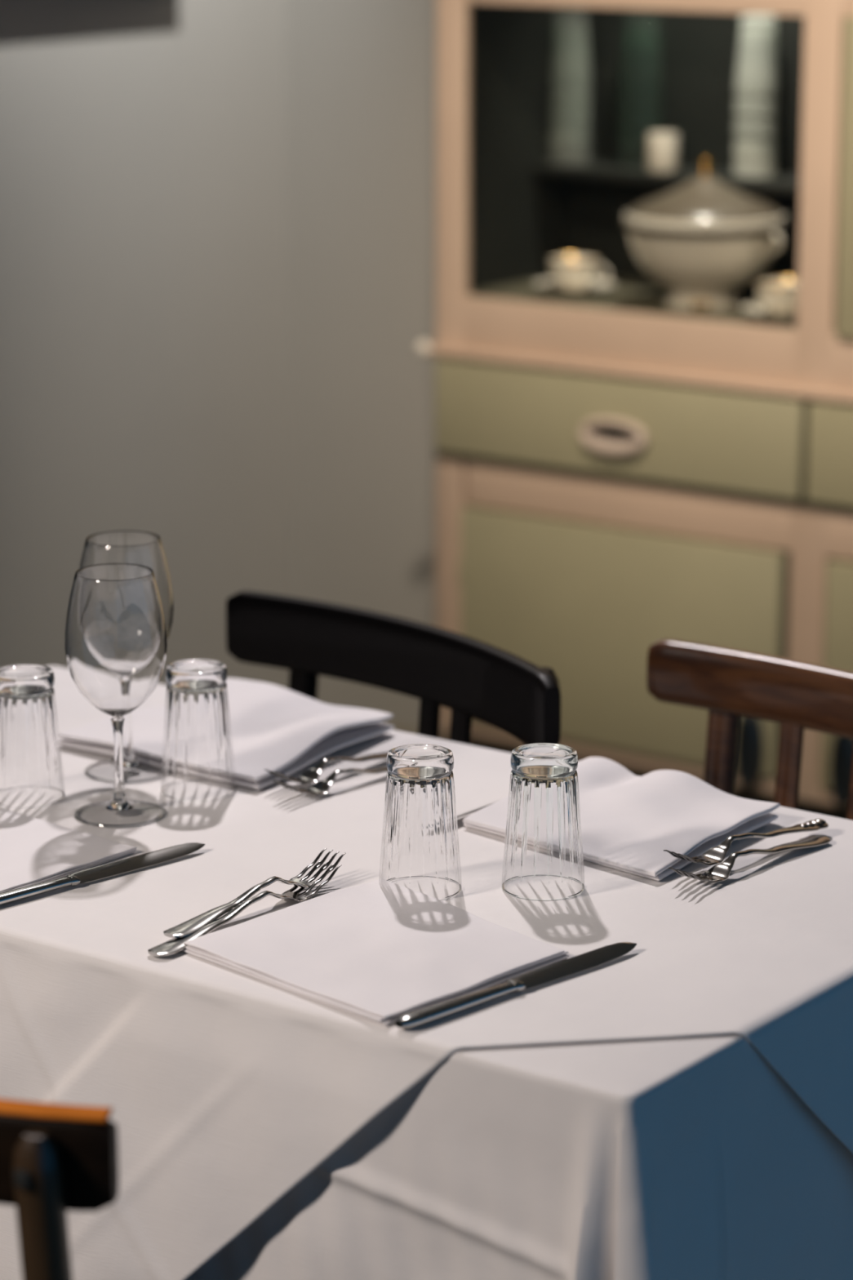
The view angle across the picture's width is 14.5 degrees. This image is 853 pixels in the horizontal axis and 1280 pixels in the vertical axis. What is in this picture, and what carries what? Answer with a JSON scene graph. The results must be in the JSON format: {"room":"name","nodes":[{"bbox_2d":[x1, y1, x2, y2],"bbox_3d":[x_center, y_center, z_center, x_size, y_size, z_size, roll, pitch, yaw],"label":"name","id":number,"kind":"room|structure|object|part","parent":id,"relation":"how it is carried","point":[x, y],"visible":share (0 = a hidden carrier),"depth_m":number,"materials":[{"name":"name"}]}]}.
{"room":"dining room","nodes":[
{"label":"dining room","id":0,"kind":"room"},
{"bbox_2d":[0,0,292,688],"bbox_3d":[-2.296,-0.562,3.366,0.120,2.750,7.000,10,17,35],"label":"wall","id":1,"kind":"structure","parent":0,"point":[145,375],"depth_m":5.79,"materials":[{"name":"paint"}]},
{"bbox_2d":[286,0,442,735],"bbox_3d":[1.883,-0.852,4.534,5.200,2.750,0.120,10,17,35],"label":"wall","id":2,"kind":"structure","parent":0,"point":[362,73],"depth_m":6.03,"materials":[{"name":"paint"}]},
{"bbox_2d":[392,725,442,739],"bbox_3d":[0.175,1.248,1.887,6.320,0.050,7.100,10,17,35],"label":"floor","id":3,"kind":"structure","parent":0,"point":[396,728],"depth_m":6.14,"materials":[{"name":"tile"}]},
{"bbox_2d":[0,1098,119,1279],"bbox_3d":[-0.289,0.638,2.533,0.447,0.823,0.529,9,16,31],"label":"dining chair","id":4,"kind":"object","parent":3,"relation":"on","point":[55,1159],"visible":0.97,"depth_m":2.17,"materials":[{"name":"brown wood"}]},
{"bbox_3d":[-0.253,0.712,2.257,0.034,0.812,0.086,9,16,31],"label":"leg","id":5,"kind":"part","parent":4,"relation":"part of","materials":[{"name":"brown wood"}]},
{"bbox_3d":[-0.402,0.284,2.260,0.442,0.004,0.068,9,16,31],"label":"rail","id":6,"kind":"part","parent":4,"relation":"part of","materials":[{"name":"orange wood"}]},
{"bbox_3d":[-0.402,0.317,2.268,0.447,0.066,0.070,9,16,31],"label":"backrest rail","id":7,"kind":"part","parent":4,"relation":"part of","materials":[{"name":"brown wood"}]},
{"bbox_2d":[226,591,560,744],"bbox_3d":[-0.180,0.422,3.394,0.539,0.828,0.511,-12,18,-40],"label":"dining chair","id":8,"kind":"object","parent":3,"relation":"on","point":[471,677],"visible":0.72,"depth_m":3.45,"materials":[{"name":"black wood"}]},
{"bbox_3d":[-0.126,0.358,3.669,0.085,0.820,0.034,-12,18,-40],"label":"leg","id":9,"kind":"part","parent":8,"relation":"part of","materials":[{"name":"black wood"}]},
{"bbox_3d":[0.115,0.426,3.394,0.085,0.820,0.035,-12,18,-40],"label":"leg","id":10,"kind":"part","parent":8,"relation":"part of","materials":[{"name":"black wood"}]},
{"bbox_2d":[416,0,852,818],"bbox_3d":[0.672,-0.581,5.157,1.440,1.925,0.401,10,17,35],"label":"tall cabinet","id":11,"kind":"object","parent":3,"relation":"on","point":[621,471],"visible":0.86,"depth_m":5.36,"materials":[{"name":"beige paint"}]},
{"bbox_3d":[-0.004,-0.475,5.464,0.026,0.026,0.026,10,17,35],"label":"ledge knob","id":12,"kind":"part","parent":11,"relation":"part of","materials":[{"name":"beige"}]},
{"bbox_3d":[0.135,-0.721,5.566,0.021,1.800,0.340,10,17,35],"label":"panel","id":13,"kind":"part","parent":11,"relation":"part of","materials":[{"name":"beige paint"}]},
{"bbox_2d":[533,278,615,296],"bbox_3d":[0.241,-0.572,5.459,0.134,0.017,0.134,10,17,35],"label":"saucer","id":14,"kind":"object","parent":11,"relation":"on","point":[553,285],"visible":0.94,"depth_m":5.45,"materials":[{"name":"beige ceramic"}]},
{"bbox_2d":[547,254,609,288],"bbox_3d":[0.241,-0.595,5.454,0.088,0.052,0.088,-9,17,-32],"label":"teacup","id":15,"kind":"object","parent":14,"relation":"on","point":[571,271],"visible":0.95,"depth_m":5.43,"materials":[{"name":"beige ceramic"}]},
{"bbox_3d":[0.288,-0.593,5.443,0.020,0.033,0.007,3,14,13],"label":"handle","id":16,"kind":"part","parent":15,"relation":"part of","materials":[{"name":"beige ceramic"}]},
{"bbox_3d":[0.294,-0.319,5.270,0.126,0.062,0.030,10,17,35],"label":"handle","id":17,"kind":"part","parent":11,"relation":"part of","materials":[{"name":"beige"}]},
{"bbox_3d":[0.295,-0.337,5.287,0.686,0.152,0.018,10,17,35],"label":"drawer","id":18,"kind":"part","parent":11,"relation":"part of","materials":[{"name":"green paint"}]},
{"bbox_3d":[0.306,-0.002,5.375,0.605,0.360,0.024,10,17,35],"label":"door","id":19,"kind":"part","parent":11,"relation":"part of","materials":[{"name":"green paint"}]},
{"bbox_2d":[646,132,679,172],"bbox_3d":[0.385,-0.796,5.467,0.052,0.060,0.052,10,17,35],"label":"mug","id":20,"kind":"object","parent":11,"relation":"on","point":[662,148],"visible":1,"depth_m":5.45,"materials":[{"name":"beige ceramic"}]},
{"bbox_2d":[532,158,800,194],"bbox_3d":[0.475,-0.748,5.434,0.670,0.016,0.115,10,17,35],"label":"shelf","id":21,"kind":"object","parent":11,"relation":"attached to","point":[545,171],"depth_m":5.49,"materials":[{"name":"black wood"}]},
{"bbox_2d":[622,157,786,310],"bbox_3d":[0.441,-0.649,5.321,0.260,0.234,0.260,-1,14,-6],"label":"soup tureen","id":22,"kind":"object","parent":11,"relation":"on","point":[704,239],"visible":1,"depth_m":5.24,"materials":[{"name":"beige ceramic"}]},
{"bbox_3d":[0.441,-0.700,5.308,0.256,0.075,0.256,10,17,35],"label":"lid","id":23,"kind":"part","parent":22,"relation":"part of","materials":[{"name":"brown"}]},
{"bbox_2d":[626,230,783,309],"bbox_3d":[0.441,-0.596,5.334,0.254,0.124,0.254,10,17,35],"label":"bowl","id":24,"kind":"object","parent":22,"relation":"attached to","point":[703,269],"depth_m":5.24,"materials":[{"name":"beige ceramic"}]},
{"bbox_3d":[0.441,-0.748,5.296,0.022,0.030,0.022,10,17,35],"label":"knob","id":25,"kind":"part","parent":22,"relation":"part of","materials":[{"name":"gold metal"}]},
{"bbox_3d":[0.547,-0.622,5.248,0.024,0.039,0.017,10,17,35],"label":"handle","id":26,"kind":"part","parent":22,"relation":"part of","materials":[{"name":"beige ceramic"}]},
{"bbox_3d":[0.792,-0.655,5.298,1.364,1.800,0.010,10,17,35],"label":"panel","id":27,"kind":"part","parent":11,"relation":"part of","materials":[{"name":"beige wood"}]},
{"bbox_3d":[0.505,0.171,5.243,0.050,0.130,0.030,10,17,35],"label":"handle","id":28,"kind":"part","parent":11,"relation":"part of","materials":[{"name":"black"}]},
{"bbox_2d":[733,155,776,177],"bbox_3d":[0.529,-0.807,5.388,0.070,0.120,0.070,10,17,35],"label":"tumbler","id":29,"kind":"object","parent":11,"relation":"on","point":[744,166],"visible":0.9,"depth_m":5.37,"materials":[{"name":"clear glass"}]},
{"bbox_2d":[733,134,777,156],"bbox_3d":[0.529,-0.840,5.380,0.070,0.120,0.070,4,14,15],"label":"tumbler","id":30,"kind":"object","parent":29,"relation":"on","point":[744,145],"visible":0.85,"depth_m":5.36,"materials":[{"name":"clear glass"}]},
{"bbox_2d":[733,113,777,136],"bbox_3d":[0.529,-0.872,5.372,0.070,0.120,0.070,-2,14,-6],"label":"tumbler","id":31,"kind":"object","parent":30,"relation":"on","point":[744,125],"visible":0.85,"depth_m":5.35,"materials":[{"name":"clear glass"}]},
{"bbox_2d":[734,93,777,115],"bbox_3d":[0.529,-0.904,5.364,0.070,0.120,0.070,-7,16,-27],"label":"tumbler","id":32,"kind":"object","parent":31,"relation":"on","point":[744,104],"visible":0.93,"depth_m":5.34,"materials":[{"name":"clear glass"}]},
{"bbox_2d":[734,15,778,94],"bbox_3d":[0.529,-0.936,5.356,0.070,0.120,0.070,12,18,40],"label":"tumbler","id":33,"kind":"object","parent":32,"relation":"on","point":[757,70],"visible":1,"depth_m":5.33,"materials":[{"name":"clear glass"}]},
{"bbox_2d":[739,302,796,321],"bbox_3d":[0.552,-0.505,5.190,0.134,0.017,0.134,10,17,35],"label":"saucer","id":34,"kind":"object","parent":11,"relation":"on","point":[759,309],"visible":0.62,"depth_m":5.17,"materials":[{"name":"beige ceramic"}]},
{"bbox_2d":[755,278,797,314],"bbox_3d":[0.552,-0.528,5.184,0.088,0.052,0.088,3,14,11],"label":"teacup","id":35,"kind":"object","parent":34,"relation":"on","point":[780,295],"visible":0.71,"depth_m":5.16,"materials":[{"name":"beige ceramic"}]},
{"bbox_3d":[0.858,-0.237,4.886,0.686,0.152,0.018,10,17,35],"label":"drawer","id":36,"kind":"part","parent":11,"relation":"part of","materials":[{"name":"green paint"}]},
{"bbox_3d":[0.856,0.095,4.985,0.596,0.360,0.024,10,17,35],"label":"door","id":37,"kind":"part","parent":11,"relation":"part of","materials":[{"name":"green paint"}]},
{"bbox_3d":[0.642,0.195,5.145,0.050,0.130,0.030,10,17,35],"label":"handle","id":38,"kind":"part","parent":11,"relation":"part of","materials":[{"name":"black"}]},
{"bbox_3d":[0.857,-0.643,4.799,0.591,0.473,0.026,10,17,35],"label":"door","id":39,"kind":"part","parent":11,"relation":"part of","materials":[{"name":"green paint"}]},
{"bbox_2d":[646,639,852,820],"bbox_3d":[0.257,0.463,3.245,0.428,0.820,0.527,13,19,42],"label":"dining chair","id":40,"kind":"object","parent":3,"relation":"on","point":[730,683],"visible":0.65,"depth_m":3.35,"materials":[{"name":"brown wood"}]},
{"bbox_3d":[0.307,0.405,3.494,0.033,0.812,0.086,13,19,42],"label":"leg","id":41,"kind":"part","parent":40,"relation":"part of","materials":[{"name":"brown wood"}]},
{"bbox_3d":[0.393,0.062,3.295,0.428,0.065,0.048,13,19,42],"label":"backrest rail","id":42,"kind":"part","parent":40,"relation":"part of","materials":[{"name":"brown wood"}]},
{"bbox_3d":[-0.128,0.541,3.080,1.168,0.748,0.673,10,17,35],"label":"dining table","id":43,"kind":"object","parent":3,"relation":"on","visible":0},
{"bbox_2d":[0,683,852,1279],"bbox_3d":[-0.129,0.390,3.020,1.227,0.438,0.776,9,16,32],"label":"tablecloth overlay","id":44,"kind":"object","parent":43,"relation":"on","point":[225,1088],"visible":0.63,"depth_m":2.68,"materials":[{"name":"white fabric"}]},
{"bbox_2d":[0,663,65,808],"bbox_3d":[-0.369,0.087,3.082,0.070,0.120,0.070,-11,18,-37],"label":"tumbler","id":45,"kind":"object","parent":44,"relation":"on","point":[24,682],"visible":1,"depth_m":3.06,"materials":[{"name":"clear glass"}]},
{"bbox_2d":[0,807,137,892],"bbox_3d":[-0.409,0.183,2.930,0.251,0.007,0.238,10,17,35],"label":"napkin","id":46,"kind":"object","parent":44,"relation":"on","point":[33,851],"visible":0.98,"depth_m":2.92,"materials":[{"name":"white fabric"}]},
{"bbox_2d":[0,842,204,905],"bbox_3d":[-0.295,0.202,2.845,0.277,0.009,0.018,-13,19,-41],"label":"knife","id":47,"kind":"object","parent":44,"relation":"on","point":[146,860],"visible":1,"depth_m":2.86,"materials":[{"name":"silver metal"}]},
{"bbox_3d":[-0.349,0.214,2.797,0.130,0.009,0.017,-13,19,-41],"label":"handle","id":48,"kind":"part","parent":47,"relation":"part of","materials":[{"name":"silver metal"}]},
{"bbox_3d":[-0.247,0.191,2.890,0.144,0.006,0.016,-13,19,-41],"label":"blade","id":49,"kind":"part","parent":47,"relation":"part of","materials":[{"name":"silver metal"}]},
{"bbox_2d":[64,563,167,827],"bbox_3d":[-0.278,0.049,3.015,0.092,0.226,0.092,-6,15,-23],"label":"wine glass","id":50,"kind":"object","parent":44,"relation":"on","point":[116,642],"visible":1,"depth_m":2.97,"materials":[{"name":"clear glass"}]},
{"bbox_2d":[64,563,167,716],"bbox_3d":[-0.278,0.004,3.004,0.092,0.134,0.092,10,17,35],"label":"bowl","id":51,"kind":"object","parent":50,"relation":"on","point":[116,642],"depth_m":2.97,"materials":[{"name":"clear glass"}]},
{"bbox_3d":[-0.278,0.109,3.030,0.025,0.088,0.025,10,17,35],"label":"stem","id":52,"kind":"part","parent":50,"relation":"part of","materials":[{"name":"clear glass"}]},
{"bbox_2d":[79,530,173,782],"bbox_3d":[-0.283,0.015,3.152,0.092,0.226,0.092,-6,15,-23],"label":"wine glass","id":53,"kind":"object","parent":44,"relation":"on","point":[145,548],"visible":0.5,"depth_m":3.12,"materials":[{"name":"clear glass"}]},
{"bbox_2d":[79,530,173,639],"bbox_3d":[-0.283,-0.030,3.141,0.092,0.134,0.092,10,17,35],"label":"bowl","id":54,"kind":"object","parent":53,"relation":"on","point":[145,548],"depth_m":3.11,"materials":[{"name":"clear glass"}]},
{"bbox_3d":[-0.283,0.075,3.167,0.025,0.088,0.025,10,17,35],"label":"stem","id":55,"kind":"part","parent":53,"relation":"part of","materials":[{"name":"clear glass"}]},
{"bbox_2d":[160,658,235,801],"bbox_3d":[-0.212,0.082,3.101,0.070,0.120,0.070,2,14,7],"label":"tumbler","id":56,"kind":"object","parent":44,"relation":"on","point":[195,677],"visible":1,"depth_m":3.08,"materials":[{"name":"clear glass"}]},
{"bbox_2d":[55,677,394,789],"bbox_3d":[-0.180,0.084,3.282,0.262,0.030,0.265,10,17,35],"label":"napkin","id":57,"kind":"object","parent":44,"relation":"on","point":[275,728],"visible":0.84,"depth_m":3.25,"materials":[{"name":"white fabric"}]},
{"bbox_2d":[147,860,341,956],"bbox_3d":[-0.149,0.220,2.751,0.025,0.019,0.230,10,17,35],"label":"fork","id":58,"kind":"object","parent":44,"relation":"on","point":[174,945],"visible":1,"depth_m":2.74,"materials":[{"name":"silver metal"}]},
{"bbox_3d":[-0.172,0.228,2.720,0.022,0.017,0.153,10,17,35],"label":"handle","id":59,"kind":"part","parent":58,"relation":"part of","materials":[{"name":"silver metal"}]},
{"bbox_2d":[163,848,346,937],"bbox_3d":[-0.142,0.209,2.775,0.025,0.019,0.216,10,17,35],"label":"fork","id":60,"kind":"object","parent":44,"relation":"on","point":[188,927],"visible":1,"depth_m":2.75,"materials":[{"name":"silver metal"}]},
{"bbox_3d":[-0.164,0.217,2.747,0.022,0.017,0.143,10,17,36],"label":"handle","id":61,"kind":"part","parent":60,"relation":"part of","materials":[{"name":"silver metal"}]},
{"bbox_2d":[263,751,387,784],"bbox_3d":[-0.080,0.115,3.164,0.025,0.019,0.182,13,19,42],"label":"fork","id":62,"kind":"object","parent":44,"relation":"on","point":[311,775],"visible":0.86,"depth_m":3.14,"materials":[{"name":"silver metal"}]},
{"bbox_3d":[-0.059,0.111,3.186,0.022,0.017,0.121,13,19,42],"label":"handle","id":63,"kind":"part","parent":62,"relation":"part of","materials":[{"name":"silver metal"}]},
{"bbox_2d":[272,766,387,795],"bbox_3d":[-0.067,0.125,3.133,0.182,0.019,0.025,-12,19,-41],"label":"fork","id":64,"kind":"object","parent":44,"relation":"on","point":[321,787],"visible":0.75,"depth_m":3.11,"materials":[{"name":"silver metal"}]},
{"bbox_3d":[-0.044,0.121,3.153,0.121,0.017,0.022,-12,19,-41],"label":"handle","id":65,"kind":"part","parent":64,"relation":"part of","materials":[{"name":"silver metal"}]},
{"bbox_2d":[181,878,569,1025],"bbox_3d":[-0.035,0.244,2.679,0.236,0.009,0.254,-13,19,-42],"label":"napkin","id":66,"kind":"object","parent":44,"relation":"on","point":[384,952],"visible":1,"depth_m":2.66,"materials":[{"name":"white fabric"}]},
{"bbox_2d":[378,743,462,900],"bbox_3d":[-0.005,0.152,2.818,0.070,0.120,0.070,6,15,24],"label":"tumbler","id":67,"kind":"object","parent":44,"relation":"on","point":[430,766],"visible":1,"depth_m":2.80,"materials":[{"name":"clear glass"}]},
{"bbox_2d":[426,800,499,828],"bbox_3d":[0.081,0.144,3.081,0.018,0.009,0.253,11,18,39],"label":"knife","id":68,"kind":"object","parent":44,"relation":"on","point":[485,806],"visible":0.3,"depth_m":3.02,"materials":[{"name":"silver metal"}]},
{"bbox_2d":[395,942,636,1028],"bbox_3d":[0.074,0.265,2.591,0.262,0.009,0.017,-13,19,-42],"label":"knife","id":69,"kind":"object","parent":44,"relation":"on","point":[593,958],"visible":1,"depth_m":2.58,"materials":[{"name":"silver metal"}]},
{"bbox_3d":[0.024,0.277,2.545,0.123,0.009,0.017,-13,19,-42],"label":"handle","id":70,"kind":"part","parent":69,"relation":"part of","materials":[{"name":"silver metal"}]},
{"bbox_3d":[0.119,0.255,2.634,0.136,0.006,0.016,-13,19,-42],"label":"blade","id":71,"kind":"part","parent":69,"relation":"part of","materials":[{"name":"silver metal"}]},
{"bbox_2d":[502,742,584,901],"bbox_3d":[0.099,0.151,2.821,0.071,0.120,0.071,-4,14,-15],"label":"tumbler","id":72,"kind":"object","parent":44,"relation":"on","point":[548,764],"visible":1,"depth_m":2.80,"materials":[{"name":"clear glass"}]},
{"bbox_2d":[462,756,780,880],"bbox_3d":[0.172,0.154,3.001,0.228,0.028,0.235,10,17,35],"label":"napkin","id":73,"kind":"object","parent":44,"relation":"on","point":[628,820],"visible":0.84,"depth_m":2.98,"materials":[{"name":"white fabric"}]},
{"bbox_2d":[663,818,828,865],"bbox_3d":[0.281,0.173,2.916,0.203,0.019,0.025,-13,19,-43],"label":"fork","id":74,"kind":"object","parent":44,"relation":"on","point":[714,855],"visible":1,"depth_m":2.90,"materials":[{"name":"silver metal"}]},
{"bbox_3d":[0.305,0.168,2.940,0.134,0.017,0.023,-13,19,-43],"label":"handle","id":75,"kind":"part","parent":74,"relation":"part of","materials":[{"name":"silver metal"}]},
{"bbox_2d":[668,835,831,882],"bbox_3d":[0.282,0.185,2.890,0.025,0.019,0.203,13,19,42],"label":"fork","id":76,"kind":"object","parent":44,"relation":"on","point":[721,872],"visible":1,"depth_m":2.87,"materials":[{"name":"silver metal"}]},
{"bbox_3d":[0.305,0.180,2.914,0.022,0.017,0.135,13,19,42],"label":"handle","id":77,"kind":"part","parent":76,"relation":"part of","materials":[{"name":"silver metal"}]},
{"bbox_2d":[48,666,852,1279],"bbox_3d":[-0.129,0.320,3.004,1.233,0.286,0.749,10,17,35],"label":"tablecloth","id":78,"kind":"object","parent":43,"relation":"on","point":[690,1157],"visible":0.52,"depth_m":2.49,"materials":[{"name":"white fabric"}]}
]}

